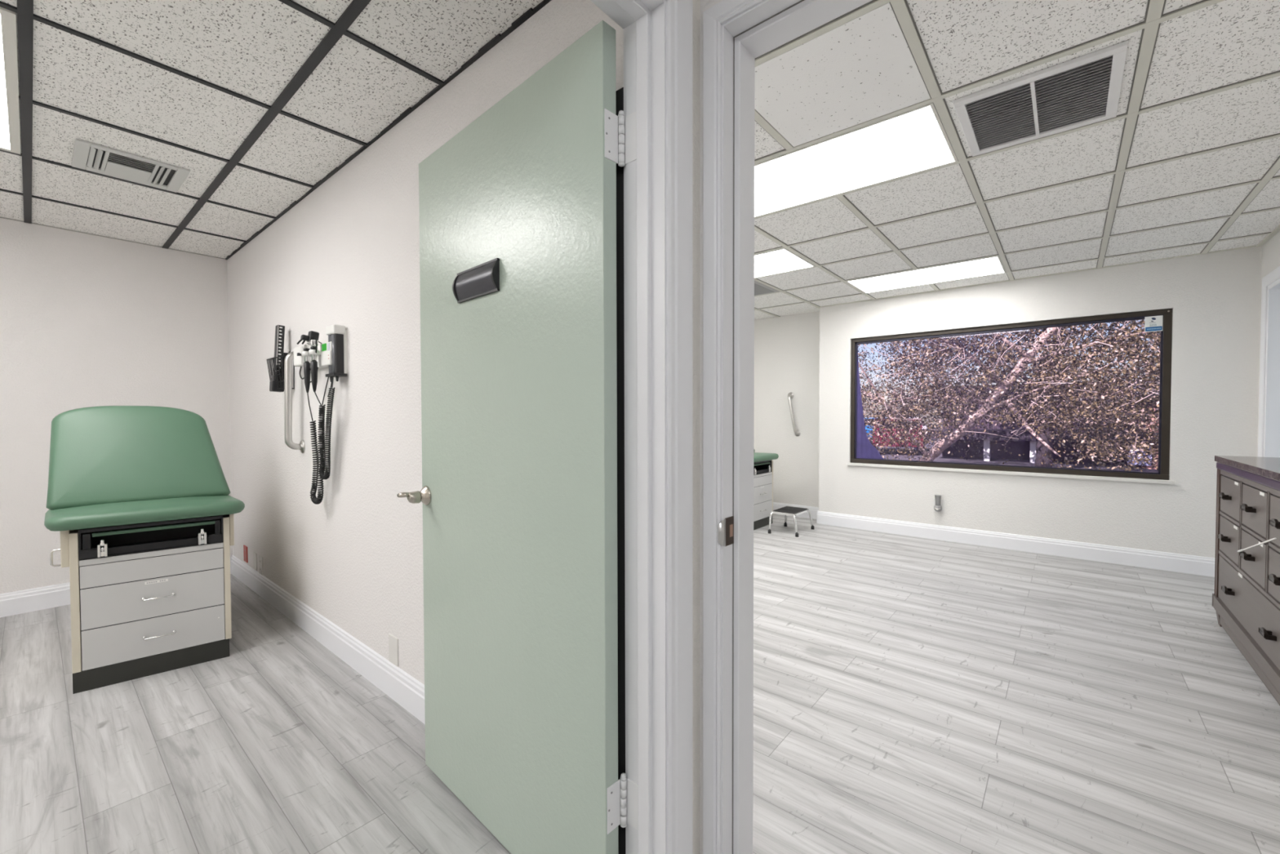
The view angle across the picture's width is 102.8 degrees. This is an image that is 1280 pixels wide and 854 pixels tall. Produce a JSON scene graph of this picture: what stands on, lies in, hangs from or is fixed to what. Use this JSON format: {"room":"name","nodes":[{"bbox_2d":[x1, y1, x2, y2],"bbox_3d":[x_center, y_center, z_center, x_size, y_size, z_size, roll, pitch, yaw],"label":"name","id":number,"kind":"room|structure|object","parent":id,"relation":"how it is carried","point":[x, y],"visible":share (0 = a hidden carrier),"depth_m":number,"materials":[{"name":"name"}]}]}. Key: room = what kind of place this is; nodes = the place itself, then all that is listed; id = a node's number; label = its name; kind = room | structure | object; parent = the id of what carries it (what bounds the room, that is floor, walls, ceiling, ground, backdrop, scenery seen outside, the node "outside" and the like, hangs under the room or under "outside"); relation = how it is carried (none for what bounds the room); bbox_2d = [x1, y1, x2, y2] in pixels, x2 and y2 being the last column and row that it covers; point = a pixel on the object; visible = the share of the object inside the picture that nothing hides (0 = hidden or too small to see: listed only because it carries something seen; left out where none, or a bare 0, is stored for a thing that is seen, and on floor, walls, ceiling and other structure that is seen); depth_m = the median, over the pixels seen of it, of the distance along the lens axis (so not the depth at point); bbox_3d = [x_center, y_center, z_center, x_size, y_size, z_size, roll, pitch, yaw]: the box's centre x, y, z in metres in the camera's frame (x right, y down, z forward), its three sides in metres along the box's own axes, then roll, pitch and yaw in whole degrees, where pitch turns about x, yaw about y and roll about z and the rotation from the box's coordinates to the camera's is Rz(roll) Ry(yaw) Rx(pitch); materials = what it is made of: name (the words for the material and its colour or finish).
{"room":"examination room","nodes":[
{"label":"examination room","id":0,"kind":"room"},
{"bbox_2d":[0,217,232,593],"bbox_3d":[-4.196,-0.100,2.869,0.120,2.540,3.215,1,2,40],"label":"wall","id":1,"kind":"structure","parent":0,"point":[86,320],"depth_m":3.37,"materials":[{"name":"paint"}]},
{"bbox_2d":[0,557,231,617],"bbox_3d":[-4.183,1.101,2.801,0.016,0.142,3.084,1,2,40],"label":"baseboard","id":2,"kind":"structure","parent":1,"relation":"attached to","point":[20,602],"depth_m":3.22,"materials":[{"name":"white paint"}]},
{"bbox_2d":[0,0,551,259],"bbox_3d":[-2.564,-1.271,1.400,4.240,0.063,3.100,1,2,40],"label":"ceiling","id":3,"kind":"structure","parent":0,"point":[263,102],"depth_m":1.93,"materials":[{"name":"tile"}]},
{"bbox_2d":[0,6,20,154],"bbox_3d":[-2.562,-1.249,1.719,1.275,0.008,0.598,1,2,40],"label":"recessed light","id":4,"kind":"object","parent":3,"relation":"in","point":[10,134],"visible":1,"depth_m":1.87,"materials":[{"name":"white plastic"}]},
{"bbox_2d":[0,16,10,149],"bbox_3d":[-2.562,-1.249,1.719,1.215,0.006,0.538,1,2,40],"label":"diffuser","id":5,"kind":"object","parent":4,"relation":"attached to","point":[5,47],"depth_m":1.86,"materials":[{"name":"white plastic"}]},
{"bbox_2d":[71,137,190,192],"bbox_3d":[-2.484,-1.262,2.495,0.366,0.014,0.380,1,2,40],"label":"ceiling vent","id":6,"kind":"object","parent":3,"relation":"in","point":[88,156],"visible":1,"depth_m":2.48,"materials":[{"name":"white metal"}]},
{"bbox_2d":[226,0,722,853],"bbox_3d":[-0.441,-0.085,1.747,7.320,2.540,0.115,1,2,40],"label":"wall","id":7,"kind":"structure","parent":0,"point":[347,254],"depth_m":2.39,"materials":[{"name":"paint"}]},
{"bbox_2d":[243,545,248,562],"bbox_3d":[-2.893,0.930,3.744,0.090,0.117,0.007,1,2,40],"label":"wall plate","id":8,"kind":"object","parent":7,"relation":"attached to","point":[245,548],"visible":1,"depth_m":3.74,"materials":[{"name":"red plastic"}]},
{"bbox_2d":[253,551,257,570],"bbox_3d":[-2.704,0.942,3.587,0.080,0.120,0.006,1,2,40],"label":"wall plate","id":9,"kind":"object","parent":7,"relation":"attached to","point":[255,554],"visible":1,"depth_m":3.58,"materials":[{"name":"white plastic"}]},
{"bbox_2d":[258,555,262,575],"bbox_3d":[-2.599,0.947,3.498,0.083,0.123,0.007,1,2,40],"label":"wall plate","id":10,"kind":"object","parent":7,"relation":"attached to","point":[260,558],"visible":1,"depth_m":3.49,"materials":[{"name":"white plastic"}]},
{"bbox_2d":[266,324,294,391],"bbox_3d":[-2.110,-0.399,2.995,0.155,0.388,0.103,1,2,40],"label":"pressure gauge","id":11,"kind":"object","parent":7,"relation":"attached to","point":[276,384],"visible":0.88,"depth_m":2.97,"materials":[{"name":"black plastic"}]},
{"bbox_2d":[266,351,294,389],"bbox_3d":[-2.109,-0.331,2.997,0.155,0.220,0.101,1,2,40],"label":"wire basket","id":12,"kind":"object","parent":11,"relation":"on","point":[277,381],"depth_m":2.96,"materials":[{"name":"black metal"}]},
{"bbox_2d":[284,351,305,453],"bbox_3d":[-1.949,-0.149,2.876,0.101,0.599,0.092,1,2,40],"label":"grab bar","id":13,"kind":"object","parent":7,"relation":"attached to","point":[288,359],"visible":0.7,"depth_m":2.85,"materials":[{"name":"silver metal"}]},
{"bbox_2d":[293,330,334,504],"bbox_3d":[-1.669,-0.040,2.618,0.150,0.883,0.532,-1,2,-37],"label":"otoscope","id":14,"kind":"object","parent":7,"relation":"attached to","point":[306,357],"depth_m":2.55,"materials":[{"name":"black plastic"}]},
{"bbox_2d":[318,341,332,396],"bbox_3d":[-1.539,-0.283,2.544,0.163,0.269,0.066,1,2,40],"label":"thermometer","id":15,"kind":"object","parent":7,"relation":"attached to","point":[325,359],"visible":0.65,"depth_m":2.51,"materials":[{"name":"white plastic"}]},
{"bbox_2d":[231,555,425,724],"bbox_3d":[-1.569,1.098,2.634,4.240,0.142,0.016,1,2,40],"label":"baseboard","id":16,"kind":"structure","parent":7,"relation":"attached to","point":[404,689],"depth_m":2.56,"materials":[{"name":"white paint"}]},
{"bbox_2d":[325,324,347,382],"bbox_3d":[-1.484,-0.357,2.499,0.112,0.273,0.067,1,2,40],"label":"dispenser","id":17,"kind":"object","parent":7,"relation":"attached to","point":[337,334],"visible":0.98,"depth_m":2.47,"materials":[{"name":"white plastic"}]},
{"bbox_2d":[388,633,398,666],"bbox_3d":[-1.072,0.970,2.221,0.083,0.122,0.006,1,2,40],"label":"wall plate","id":18,"kind":"object","parent":7,"relation":"attached to","point":[393,641],"visible":1,"depth_m":2.21,"materials":[{"name":"white plastic"}]},
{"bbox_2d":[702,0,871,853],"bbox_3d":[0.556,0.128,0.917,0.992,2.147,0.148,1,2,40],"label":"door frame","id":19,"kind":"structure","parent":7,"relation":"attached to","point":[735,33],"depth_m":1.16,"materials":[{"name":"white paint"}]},
{"bbox_2d":[0,513,1279,853],"bbox_3d":[0.137,1.198,2.523,7.400,0.060,8.400,1,2,40],"label":"floor","id":20,"kind":"structure","parent":0,"point":[913,695],"depth_m":2.00,"materials":[{"name":"grey laminate"}]},
{"bbox_2d":[44,405,244,693],"bbox_3d":[-2.637,0.527,2.776,0.723,1.283,1.112,-1,2,-41],"label":"exam table","id":21,"kind":"object","parent":20,"relation":"on","point":[140,504],"visible":1,"depth_m":2.48,"materials":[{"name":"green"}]},
{"bbox_2d":[97,539,108,557],"bbox_3d":[-2.426,0.547,2.305,0.032,0.079,0.024,-1,2,-41],"label":"socket","id":22,"kind":"object","parent":21,"relation":"attached to","point":[102,552],"depth_m":2.30,"materials":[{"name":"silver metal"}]},
{"bbox_2d":[78,515,223,560],"bbox_3d":[-2.385,0.519,2.523,0.496,0.136,0.264,-1,2,-41],"label":"tray","id":23,"kind":"object","parent":21,"relation":"on","point":[120,542],"depth_m":2.48,"materials":[{"name":"black"}]},
{"bbox_2d":[198,528,206,545],"bbox_3d":[-2.167,0.541,2.529,0.032,0.079,0.024,-1,2,-41],"label":"socket","id":24,"kind":"object","parent":21,"relation":"attached to","point":[202,539],"depth_m":2.52,"materials":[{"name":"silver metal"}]},
{"bbox_2d":[753,448,778,529],"bbox_3d":[0.940,0.453,5.874,1.112,1.283,0.723,1,2,40],"label":"exam table","id":25,"kind":"object","parent":20,"relation":"on","point":[762,462],"visible":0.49,"depth_m":5.61,"materials":[{"name":"grey laminate"}]},
{"bbox_2d":[753,467,756,475],"bbox_3d":[1.223,0.471,5.443,0.024,0.079,0.032,1,2,40],"label":"socket","id":26,"kind":"object","parent":25,"relation":"attached to","point":[754,470],"depth_m":5.43,"materials":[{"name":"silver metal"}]},
{"bbox_2d":[753,459,771,475],"bbox_3d":[1.229,0.444,5.664,0.264,0.136,0.496,1,2,40],"label":"tray","id":27,"kind":"object","parent":25,"relation":"on","point":[762,468],"depth_m":5.69,"materials":[{"name":"black plastic"}]},
{"bbox_2d":[768,506,814,537],"bbox_3d":[1.601,0.989,5.402,0.331,0.228,0.508,1,2,40],"label":"step stool","id":28,"kind":"object","parent":20,"relation":"on","point":[787,510],"visible":1,"depth_m":5.34,"materials":[{"name":"silver metal"}]},
{"bbox_2d":[1212,455,1279,705],"bbox_3d":[3.030,0.675,2.315,0.402,0.981,1.585,1,2,40],"label":"dresser","id":29,"kind":"object","parent":20,"relation":"on","point":[1246,598],"visible":1,"depth_m":2.44,"materials":[{"name":"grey wood"}]},
{"bbox_2d":[1237,537,1276,552],"bbox_3d":[2.717,0.525,2.252,0.022,0.180,0.585,1,2,40],"label":"rod","id":30,"kind":"object","parent":29,"relation":"hanging from","point":[1275,538],"visible":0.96,"depth_m":2.22,"materials":[{"name":"white plastic"}]},
{"bbox_2d":[693,0,700,853],"bbox_3d":[-0.896,-0.047,0.032,0.105,2.540,3.100,1,2,40],"label":"wall","id":31,"kind":"structure","parent":0,"point":[696,3],"depth_m":1.18,"materials":[{"name":"paint"}]},
{"bbox_2d":[397,20,638,853],"bbox_3d":[-0.403,0.146,1.404,0.965,2.054,0.129,1,2,42],"label":"door","id":32,"kind":"structure","parent":31,"relation":"in","point":[517,495],"depth_m":1.31,"materials":[{"name":"green paint"}]},
{"bbox_2d":[452,257,499,303],"bbox_3d":[-0.472,-0.416,1.460,0.224,0.088,0.023,1,2,43],"label":"room sign","id":33,"kind":"object","parent":32,"relation":"attached to","point":[482,279],"visible":1,"depth_m":1.45,"materials":[{"name":"grey plastic"}]},
{"bbox_2d":[590,0,693,853],"bbox_3d":[-0.307,0.121,0.783,0.196,2.170,1.097,1,2,40],"label":"door frame","id":34,"kind":"structure","parent":31,"relation":"attached to","point":[655,190],"depth_m":1.11,"materials":[{"name":"white paint"}]},
{"bbox_2d":[753,311,819,506],"bbox_3d":[1.342,-0.196,6.764,2.370,2.540,0.200,1,2,40],"label":"wall","id":35,"kind":"structure","parent":0,"point":[787,348],"depth_m":6.23,"materials":[{"name":"paint"}]},
{"bbox_2d":[787,391,800,435],"bbox_3d":[1.846,-0.154,6.163,0.161,0.536,0.080,1,2,40],"label":"grab bar","id":36,"kind":"object","parent":35,"relation":"attached to","point":[790,395],"visible":1,"depth_m":6.14,"materials":[{"name":"silver metal"}]},
{"bbox_2d":[773,502,818,519],"bbox_3d":[1.344,1.006,6.649,2.150,0.142,0.016,1,2,40],"label":"baseboard","id":37,"kind":"structure","parent":35,"relation":"attached to","point":[776,505],"depth_m":6.13,"materials":[{"name":"white paint"}]},
{"bbox_2d":[754,0,1279,319],"bbox_3d":[1.023,-1.327,3.721,5.360,0.066,4.835,1,2,40],"label":"ceiling","id":38,"kind":"structure","parent":0,"point":[1188,163],"depth_m":2.30,"materials":[{"name":"tile"}]},
{"bbox_2d":[754,280,778,295],"bbox_3d":[0.974,-1.325,4.955,0.550,0.008,0.578,1,2,40],"label":"ceiling vent","id":39,"kind":"object","parent":38,"relation":"in","point":[759,288],"visible":0.25,"depth_m":4.91,"materials":[{"name":"grey metal"}]},
{"bbox_2d":[754,248,815,278],"bbox_3d":[0.804,-1.312,4.295,1.137,0.008,0.588,1,2,40],"label":"recessed light","id":40,"kind":"object","parent":38,"relation":"in","point":[780,260],"visible":0.41,"depth_m":4.07,"materials":[{"name":"white plastic"}]},
{"bbox_2d":[754,102,958,217],"bbox_3d":[0.894,-1.275,2.579,1.137,0.008,0.597,1,2,40],"label":"recessed light","id":41,"kind":"object","parent":38,"relation":"in","point":[915,140],"visible":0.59,"depth_m":2.44,"materials":[{"name":"white plastic"}]},
{"bbox_2d":[846,255,1005,293],"bbox_3d":[2.492,-1.320,4.486,1.137,0.008,0.588,1,2,40],"label":"recessed light","id":42,"kind":"object","parent":38,"relation":"in","point":[990,265],"visible":1,"depth_m":4.44,"materials":[{"name":"white plastic"}]},
{"bbox_2d":[953,40,1128,156],"bbox_3d":[1.571,-1.260,2.023,0.492,0.016,0.527,1,2,40],"label":"ceiling vent","id":43,"kind":"object","parent":38,"relation":"in","point":[1085,90],"visible":1,"depth_m":1.98,"materials":[{"name":"white metal"}]},
{"bbox_2d":[818,246,1262,557],"bbox_3d":[3.377,-0.158,4.787,3.330,2.540,0.240,1,2,40],"label":"wall","id":44,"kind":"structure","parent":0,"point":[1214,299],"depth_m":4.25,"materials":[{"name":"paint"}]},
{"bbox_2d":[933,494,943,513],"bbox_3d":[2.917,0.757,4.995,0.090,0.180,0.077,1,2,40],"label":"fitting","id":45,"kind":"object","parent":44,"relation":"attached to","point":[938,504],"visible":1,"depth_m":4.99,"materials":[{"name":"white metal"}]},
{"bbox_2d":[847,308,1175,484],"bbox_3d":[3.234,-0.256,4.778,2.480,1.374,0.103,1,2,40],"label":"window","id":46,"kind":"structure","parent":44,"relation":"attached to","point":[1166,342],"depth_m":4.46,"materials":[{"name":"brown metal"}]},
{"bbox_2d":[856,344,884,459],"bbox_3d":[2.459,-0.272,5.455,0.318,1.238,0.014,1,2,41],"label":"film","id":47,"kind":"object","parent":46,"relation":"attached to","point":[864,448],"visible":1,"depth_m":5.52,"materials":[{"name":"plastic"}]},
{"bbox_2d":[1144,315,1163,332],"bbox_3d":[4.090,-0.822,4.066,0.102,0.122,0.002,1,2,40],"label":"window sticker","id":48,"kind":"object","parent":46,"relation":"attached to","point":[1153,323],"visible":1,"depth_m":4.07,"materials":[{"name":"white paper"}]},
{"bbox_2d":[816,511,1214,577],"bbox_3d":[3.245,1.042,4.758,3.226,0.142,0.016,1,2,40],"label":"baseboard","id":49,"kind":"structure","parent":44,"relation":"attached to","point":[1171,562],"depth_m":4.53,"materials":[{"name":"white paint"}]},
{"bbox_2d":[1257,231,1279,457],"bbox_3d":[3.053,-0.096,1.900,0.120,2.540,4.605,1,2,40],"label":"wall","id":50,"kind":"structure","parent":0,"point":[1271,249],"depth_m":3.55,"materials":[{"name":"paint"}]},
{"bbox_2d":[1257,266,1279,457],"bbox_3d":[4.122,0.049,3.193,0.137,2.190,1.055,1,2,40],"label":"door frame","id":51,"kind":"structure","parent":50,"relation":"attached to","point":[1268,436],"depth_m":3.52,"materials":[{"name":"white paint"}]},
{"label":"outside","id":52,"kind":"structure","parent":0,"visible":0},
{"bbox_2d":[867,425,1157,472],"bbox_3d":[23.214,0.612,43.323,100.000,0.100,83.800,1,2,40],"label":"ground","id":53,"kind":"structure","parent":52,"point":[940,459],"depth_m":16.98,"materials":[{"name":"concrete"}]},
{"bbox_2d":[863,417,874,436],"bbox_3d":[13.569,0.135,30.397,1.900,1.450,4.220,0,1,11],"label":"parked car","id":54,"kind":"object","parent":53,"relation":"on","point":[869,421],"visible":0.02,"depth_m":28.89,"materials":[{"name":"blue paint"}]},
{"bbox_2d":[871,417,924,454],"bbox_3d":[10.875,0.330,21.570,1.900,1.450,4.220,0,1,27],"label":"parked car","id":55,"kind":"object","parent":53,"relation":"on","point":[920,452],"visible":0.22,"depth_m":20.00,"materials":[{"name":"red paint"}]},
{"bbox_2d":[857,319,1160,471],"bbox_3d":[6.791,-1.243,10.196,10.563,5.278,6.376,1,2,40],"label":"tree","id":56,"kind":"object","parent":53,"relation":"on","point":[988,404],"visible":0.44,"depth_m":9.22,"materials":[{"name":"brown plant"}]},
{"bbox_2d":[872,319,1160,466],"bbox_3d":[11.340,-2.230,13.899,9.136,6.890,4.460,1,2,40],"label":"tree","id":57,"kind":"object","parent":53,"relation":"on","point":[1040,447],"visible":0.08,"depth_m":14.14,"materials":[{"name":"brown plant"}]},
{"bbox_2d":[924,380,1159,469],"bbox_3d":[18.069,-0.186,17.608,12.900,2.620,9.800,1,2,40],"label":"neighbouring building","id":58,"kind":"structure","parent":53,"relation":"on","point":[1023,445],"depth_m":17.13,"materials":[{"name":"brick"}]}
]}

